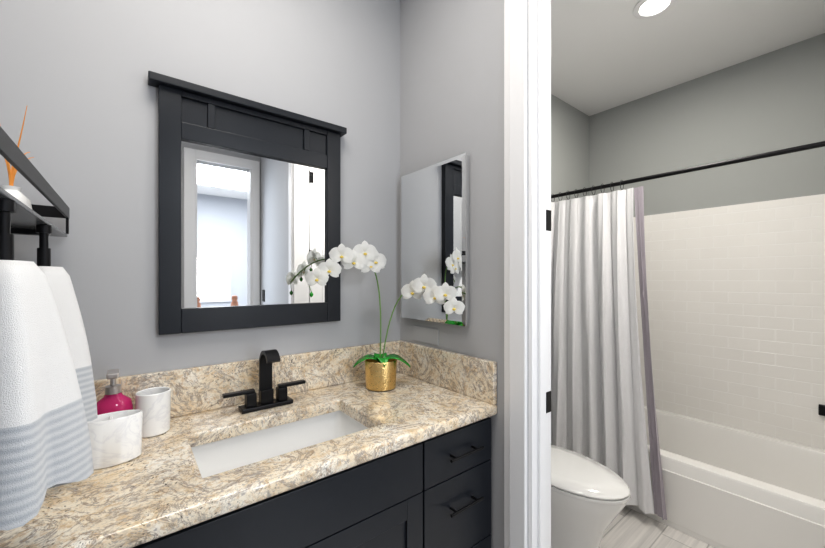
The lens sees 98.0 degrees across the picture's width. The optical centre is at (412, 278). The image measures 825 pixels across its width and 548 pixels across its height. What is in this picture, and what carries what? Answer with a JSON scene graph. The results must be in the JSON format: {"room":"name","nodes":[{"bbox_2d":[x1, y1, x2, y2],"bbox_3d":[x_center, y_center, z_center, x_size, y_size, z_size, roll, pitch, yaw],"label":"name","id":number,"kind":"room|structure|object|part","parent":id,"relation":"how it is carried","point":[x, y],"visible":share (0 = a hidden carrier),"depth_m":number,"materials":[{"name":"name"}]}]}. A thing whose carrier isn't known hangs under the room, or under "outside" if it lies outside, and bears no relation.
{"room":"bathroom","nodes":[
{"label":"bathroom","id":0,"kind":"room"},
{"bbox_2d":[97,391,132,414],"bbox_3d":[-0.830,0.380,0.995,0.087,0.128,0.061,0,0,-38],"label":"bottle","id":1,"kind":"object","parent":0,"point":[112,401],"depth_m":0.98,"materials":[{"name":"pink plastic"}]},
{"bbox_2d":[0,0,399,379],"bbox_3d":[-0.626,-0.030,1.366,1.570,2.780,0.120,0,0,-38],"label":"wall","id":2,"kind":"structure","parent":0,"point":[74,77],"depth_m":1.14,"materials":[{"name":"paint"}]},
{"bbox_2d":[94,340,399,415],"bbox_3d":[-0.577,0.370,1.312,1.336,0.149,0.021,0,0,-38],"label":"backsplash","id":3,"kind":"structure","parent":2,"relation":"attached to","point":[194,389],"depth_m":1.26,"materials":[{"name":"beige stone"}]},
{"bbox_2d":[148,71,346,334],"bbox_3d":[-0.553,-0.229,1.313,0.670,0.809,0.052,0,0,-38],"label":"framed mirror","id":4,"kind":"object","parent":2,"relation":"attached to","point":[248,213],"visible":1,"depth_m":1.27,"materials":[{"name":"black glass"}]},
{"bbox_3d":[-0.559,-0.178,1.329,0.515,0.559,0.012,0,0,-38],"label":"glass","id":5,"kind":"part","parent":4,"relation":"part of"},
{"bbox_3d":[-0.559,-0.530,1.329,0.505,0.155,0.020,0,0,-38],"label":"rail","id":6,"kind":"part","parent":4,"relation":"part of","materials":[{"name":"black wood"}]},
{"bbox_3d":[-0.556,-0.599,1.325,0.505,0.018,0.030,0,0,-38],"label":"rail","id":7,"kind":"part","parent":4,"relation":"part of","materials":[{"name":"black wood"}]},
{"bbox_3d":[-0.556,-0.480,1.325,0.505,0.055,0.030,0,0,-38],"label":"rail","id":8,"kind":"part","parent":4,"relation":"part of","materials":[{"name":"black wood"}]},
{"bbox_3d":[-0.556,0.136,1.325,0.505,0.080,0.030,0,0,-38],"label":"rail","id":9,"kind":"part","parent":4,"relation":"part of","materials":[{"name":"black wood"}]},
{"bbox_2d":[400,0,503,547],"bbox_3d":[0.202,-0.030,1.491,0.114,2.780,0.710,0,0,-38],"label":"wall","id":10,"kind":"structure","parent":0,"point":[451,78],"depth_m":1.38,"materials":[{"name":"paint"}]},
{"bbox_2d":[401,153,468,325],"bbox_3d":[0.083,-0.150,1.531,0.030,0.660,0.410,0,0,-38],"label":"mirror","id":11,"kind":"object","parent":10,"relation":"attached to","point":[435,222],"visible":0.98,"depth_m":1.48,"materials":[{"name":"silver metal"}]},
{"bbox_2d":[400,340,496,403],"bbox_3d":[0.120,0.370,1.490,0.021,0.149,0.561,0,0,-38],"label":"backsplash","id":12,"kind":"structure","parent":10,"relation":"attached to","point":[476,377],"depth_m":1.42,"materials":[{"name":"beige stone"}]},
{"bbox_2d":[504,0,550,547],"bbox_3d":[0.395,0.095,1.237,0.130,2.530,0.108,0,0,-38],"label":"door frame","id":13,"kind":"structure","parent":10,"relation":"attached to","point":[518,273],"depth_m":1.19,"materials":[{"name":"white wood"}]},
{"bbox_3d":[0.329,0.095,1.236,0.010,2.530,0.027,0,0,-38],"label":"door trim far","id":14,"kind":"part","parent":13,"relation":"part of","materials":[{"name":"white wood"}]},
{"bbox_2d":[538,0,545,547],"bbox_3d":[0.430,0.148,1.192,0.032,2.424,0.010,0,0,-38],"label":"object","id":15,"kind":"object","parent":13,"relation":"attached to","point":[541,273],"visible":1,"depth_m":1.19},
{"bbox_3d":[0.465,0.420,1.225,0.028,0.070,0.003,0,0,-38],"label":"door trim strike","id":16,"kind":"part","parent":13,"relation":"part of","materials":[{"name":"black metal"}]},
{"bbox_3d":[0.465,-0.200,1.225,0.028,0.070,0.003,0,0,-38],"label":"door trim strike","id":17,"kind":"part","parent":13,"relation":"part of","materials":[{"name":"black metal"}]},
{"bbox_2d":[551,94,588,201],"bbox_3d":[0.764,-0.030,2.591,2.130,2.780,0.120,0,0,-38],"label":"wall","id":18,"kind":"structure","parent":0,"point":[569,148],"depth_m":2.91,"materials":[{"name":"paint"}]},
{"bbox_2d":[551,141,824,519],"bbox_3d":[1.406,0.333,1.964,0.219,1.915,1.656,0,0,-38],"label":"rail","id":19,"kind":"object","parent":18,"relation":"attached to","point":[597,409],"visible":0.83,"depth_m":2.23,"materials":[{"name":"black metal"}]},
{"bbox_2d":[551,187,654,514],"bbox_3d":[1.130,0.370,2.293,0.193,1.840,0.756,0,0,-38],"label":"curtain","id":20,"kind":"object","parent":19,"relation":"hanging from","point":[598,414],"depth_m":2.24,"materials":[{"name":"white fabric"}]},
{"bbox_3d":[1.468,-0.595,2.013,0.025,0.025,1.656,0,0,-38],"label":"rod","id":21,"kind":"part","parent":19,"relation":"part of","materials":[{"name":"black metal"}]},
{"bbox_2d":[600,506,715,547],"bbox_3d":[1.863,1.410,-0.198,3.860,0.100,5.860,0,0,-38],"label":"floor","id":22,"kind":"structure","parent":0,"point":[629,528],"depth_m":1.90,"materials":[{"name":"beige tile"}]},
{"bbox_2d":[124,412,496,547],"bbox_3d":[-0.398,0.923,1.085,1.336,0.875,0.600,0,0,-38],"label":"bathroom vanity","id":23,"kind":"object","parent":22,"relation":"on","point":[433,491],"depth_m":0.99,"materials":[{"name":"black wood"}]},
{"bbox_2d":[0,372,496,547],"bbox_3d":[-0.403,0.465,1.091,1.336,0.040,0.583,0,0,-38],"label":"countertop","id":24,"kind":"structure","parent":23,"relation":"on","point":[163,488],"depth_m":0.85,"materials":[{"name":"beige stone"}]},
{"bbox_2d":[87,409,142,469],"bbox_3d":[-0.731,0.388,0.869,0.124,0.112,0.064,0,0,-38],"label":"brush holder","id":25,"kind":"object","parent":24,"relation":"on","point":[116,438],"visible":0.83,"depth_m":0.86,"materials":[{"name":"white stone"}]},
{"bbox_2d":[97,369,132,414],"bbox_3d":[-0.824,0.348,0.987,0.087,0.192,0.080,0,0,-38],"label":"soap dispenser","id":26,"kind":"object","parent":24,"relation":"on","point":[114,399],"visible":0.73,"depth_m":0.98,"materials":[{"name":"pink glass"}]},
{"bbox_2d":[135,387,170,437],"bbox_3d":[-0.750,0.384,1.039,0.084,0.120,0.084,0,0,-38],"label":"cup","id":27,"kind":"object","parent":24,"relation":"on","point":[153,404],"visible":0.85,"depth_m":1.01,"materials":[{"name":"white stone"}]},
{"bbox_2d":[220,349,307,415],"bbox_3d":[-0.491,0.343,1.226,0.274,0.202,0.111,0,0,-38],"label":"faucet","id":28,"kind":"object","parent":24,"relation":"on","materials":[{"name":"black metal"}]},
{"bbox_2d":[188,404,371,475],"bbox_3d":[-0.370,0.554,1.065,0.540,0.162,0.340,0,0,-38],"label":"sink","id":29,"kind":"object","parent":24,"relation":"in","point":[229,449],"depth_m":1.18,"materials":[{"name":"white ceramic"}]},
{"bbox_2d":[305,240,464,391],"bbox_3d":[-0.111,0.145,1.300,0.422,0.598,0.426,0,0,-38],"label":"orchid plant","id":30,"kind":"object","parent":24,"relation":"on","point":[380,368],"visible":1,"depth_m":1.39,"materials":[{"name":"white plant"}]},
{"bbox_3d":[-0.353,-0.009,1.327,0.074,0.069,0.047,0,0,-38],"label":"flower","id":31,"kind":"part","parent":30,"relation":"part of","materials":[{"name":"white plant"}]},
{"bbox_3d":[-0.314,-0.042,1.354,0.081,0.073,0.045,0,0,-38],"label":"flower","id":32,"kind":"part","parent":30,"relation":"part of","materials":[{"name":"white plant"}]},
{"bbox_3d":[-0.273,-0.099,1.382,0.087,0.076,0.042,0,0,-38],"label":"flower","id":33,"kind":"part","parent":30,"relation":"part of","materials":[{"name":"white plant"}]},
{"bbox_3d":[-0.257,0.129,1.405,0.296,0.441,0.066,0,0,-38],"label":"stem","id":34,"kind":"part","parent":30,"relation":"part of","materials":[{"name":"green plant"}]},
{"bbox_3d":[-0.231,-0.076,1.408,0.092,0.077,0.038,0,0,-38],"label":"flower","id":35,"kind":"part","parent":30,"relation":"part of","materials":[{"name":"white plant"}]},
{"bbox_3d":[-0.189,-0.115,1.433,0.096,0.079,0.033,0,0,-38],"label":"flower","id":36,"kind":"part","parent":30,"relation":"part of","materials":[{"name":"white plant"}]},
{"bbox_3d":[-0.169,-0.065,1.444,0.100,0.081,0.027,0,0,-38],"label":"flower","id":37,"kind":"part","parent":30,"relation":"part of","materials":[{"name":"white plant"}]},
{"bbox_3d":[-0.149,-0.081,1.454,0.100,0.079,0.020,0,0,-38],"label":"flower","id":38,"kind":"part","parent":30,"relation":"part of","materials":[{"name":"white plant"}]},
{"bbox_3d":[-0.130,0.387,1.468,0.132,0.115,0.132,0,0,-38],"label":"pot","id":39,"kind":"part","parent":30,"relation":"part of","materials":[{"name":"gold metal"}]},
{"bbox_3d":[0.001,0.042,1.383,0.061,0.072,0.070,0,0,-38],"label":"flower","id":40,"kind":"part","parent":30,"relation":"part of","materials":[{"name":"white plant"}]},
{"bbox_3d":[0.022,0.191,1.377,0.120,0.318,0.334,0,0,-38],"label":"stem","id":41,"kind":"part","parent":30,"relation":"part of","materials":[{"name":"green plant"}]},
{"bbox_3d":[0.044,0.017,1.351,0.062,0.074,0.072,0,0,-38],"label":"flower","id":42,"kind":"part","parent":30,"relation":"part of","materials":[{"name":"white plant"}]},
{"bbox_3d":[0.084,0.057,1.321,0.061,0.072,0.070,0,0,-38],"label":"flower","id":43,"kind":"part","parent":30,"relation":"part of","materials":[{"name":"white plant"}]},
{"bbox_3d":[0.119,0.045,1.294,0.057,0.068,0.066,0,0,-38],"label":"flower","id":44,"kind":"part","parent":30,"relation":"part of","materials":[{"name":"white plant"}]},
{"bbox_3d":[0.147,0.095,1.270,0.050,0.060,0.058,0,0,-38],"label":"flower","id":45,"kind":"part","parent":30,"relation":"part of","materials":[{"name":"white plant"}]},
{"bbox_3d":[-0.170,0.950,0.942,0.378,0.494,0.010,0,0,-38],"label":"door panel","id":46,"kind":"part","parent":23,"relation":"part of","materials":[{"name":"black wood"}]},
{"bbox_3d":[0.154,1.084,1.192,0.313,0.342,0.018,0,0,-38],"label":"drawer","id":47,"kind":"part","parent":23,"relation":"part of","materials":[{"name":"black wood"}]},
{"bbox_3d":[0.154,0.777,1.192,0.313,0.265,0.018,0,0,-38],"label":"drawer","id":48,"kind":"part","parent":23,"relation":"part of","materials":[{"name":"black wood"}]},
{"bbox_3d":[0.154,0.570,1.192,0.313,0.145,0.018,0,0,-38],"label":"drawer","id":49,"kind":"part","parent":23,"relation":"part of","materials":[{"name":"black wood"}]},
{"bbox_3d":[0.180,0.740,1.166,0.150,0.010,0.010,0,0,-38],"label":"handle","id":50,"kind":"part","parent":23,"relation":"part of","materials":[{"name":"black metal"}]},
{"bbox_3d":[0.180,0.570,1.166,0.150,0.010,0.010,0,0,-38],"label":"handle","id":51,"kind":"part","parent":23,"relation":"part of","materials":[{"name":"black metal"}]},
{"bbox_2d":[551,445,630,547],"bbox_3d":[0.670,0.963,1.879,0.450,0.795,0.850,0,0,-38],"label":"toilet","id":52,"kind":"object","parent":22,"relation":"on","point":[590,498],"visible":0.33,"depth_m":1.62,"materials":[{"name":"ceramic"}]},
{"bbox_3d":[0.746,0.929,1.782,0.376,0.030,0.599,0,0,-38],"label":"lid","id":53,"kind":"part","parent":52,"relation":"part of","materials":[{"name":"ceramic"}]},
{"bbox_2d":[626,404,824,547],"bbox_3d":[1.729,1.042,2.219,0.816,0.635,1.638,0,0,-38],"label":"bathtub","id":54,"kind":"object","parent":22,"relation":"on","point":[727,487],"visible":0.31,"depth_m":1.92,"materials":[{"name":"ceramic"}]},
{"bbox_2d":[551,0,824,115],"bbox_3d":[1.863,-1.470,-0.198,3.860,0.100,5.860,0,0,-38],"label":"ceiling","id":55,"kind":"structure","parent":0,"point":[607,54],"depth_m":2.13,"materials":[{"name":"paint"}]},
{"bbox_2d":[633,0,675,18],"bbox_3d":[1.250,-1.413,1.854,0.190,0.011,0.190,0,0,-38],"label":"recessed light","id":56,"kind":"object","parent":55,"relation":"in","point":[643,9],"visible":1,"depth_m":1.87,"materials":[{"name":"white plastic"}]},
{"bbox_2d":[589,33,824,216],"bbox_3d":[2.141,-0.030,2.468,0.120,2.780,1.780,0,0,-38],"label":"wall","id":57,"kind":"structure","parent":0,"point":[771,101],"depth_m":2.42,"materials":[{"name":"paint"}]},
{"bbox_2d":[633,194,824,449],"bbox_3d":[2.053,0.258,2.475,0.010,1.495,1.659,0,0,-38],"label":"tile","id":58,"kind":"structure","parent":57,"relation":"attached to","point":[736,302],"depth_m":2.34,"materials":[{"name":"white tile"}]},
{"bbox_3d":[-0.377,-0.030,-0.119,0.120,2.780,2.520,0,0,-38],"label":"wall","id":59,"kind":"structure","parent":0,"visible":0},
{"bbox_2d":[0,107,97,529],"bbox_3d":[-0.595,-0.024,0.467,0.264,0.672,1.270,0,0,-38],"label":"towel shelf","id":60,"kind":"object","parent":59,"relation":"attached to","point":[48,406],"visible":1,"depth_m":0.51,"materials":[{"name":"white fabric"}]},
{"bbox_2d":[0,185,33,221],"bbox_3d":[-0.844,-0.159,0.754,0.064,0.070,0.064,0,0,-38],"label":"vase","id":61,"kind":"object","parent":60,"relation":"on","point":[13,190],"depth_m":0.75,"materials":[{"name":"white ceramic"}]},
{"bbox_3d":[-1.022,-0.182,0.935,0.173,0.030,0.006,0,0,-38],"label":"rail","id":62,"kind":"part","parent":60,"relation":"part of","materials":[{"name":"black metal"}]},
{"bbox_2d":[0,259,93,529],"bbox_3d":[-0.576,0.143,0.529,0.159,0.338,0.229,0,0,-38],"label":"towel","id":63,"kind":"object","parent":60,"relation":"hanging from","point":[45,443],"depth_m":0.49,"materials":[{"name":"white fabric"}]},
{"bbox_2d":[0,266,97,440],"bbox_3d":[-0.771,0.140,0.764,0.153,0.332,0.212,0,0,-38],"label":"towel","id":64,"kind":"object","parent":60,"relation":"hanging from","point":[60,283],"depth_m":0.76,"materials":[{"name":"white fabric"}]},
{"bbox_3d":[-0.946,-0.145,0.983,0.006,0.043,0.012,0,0,-38],"label":"rail post","id":65,"kind":"part","parent":60,"relation":"part of","materials":[{"name":"black metal"}]}
]}

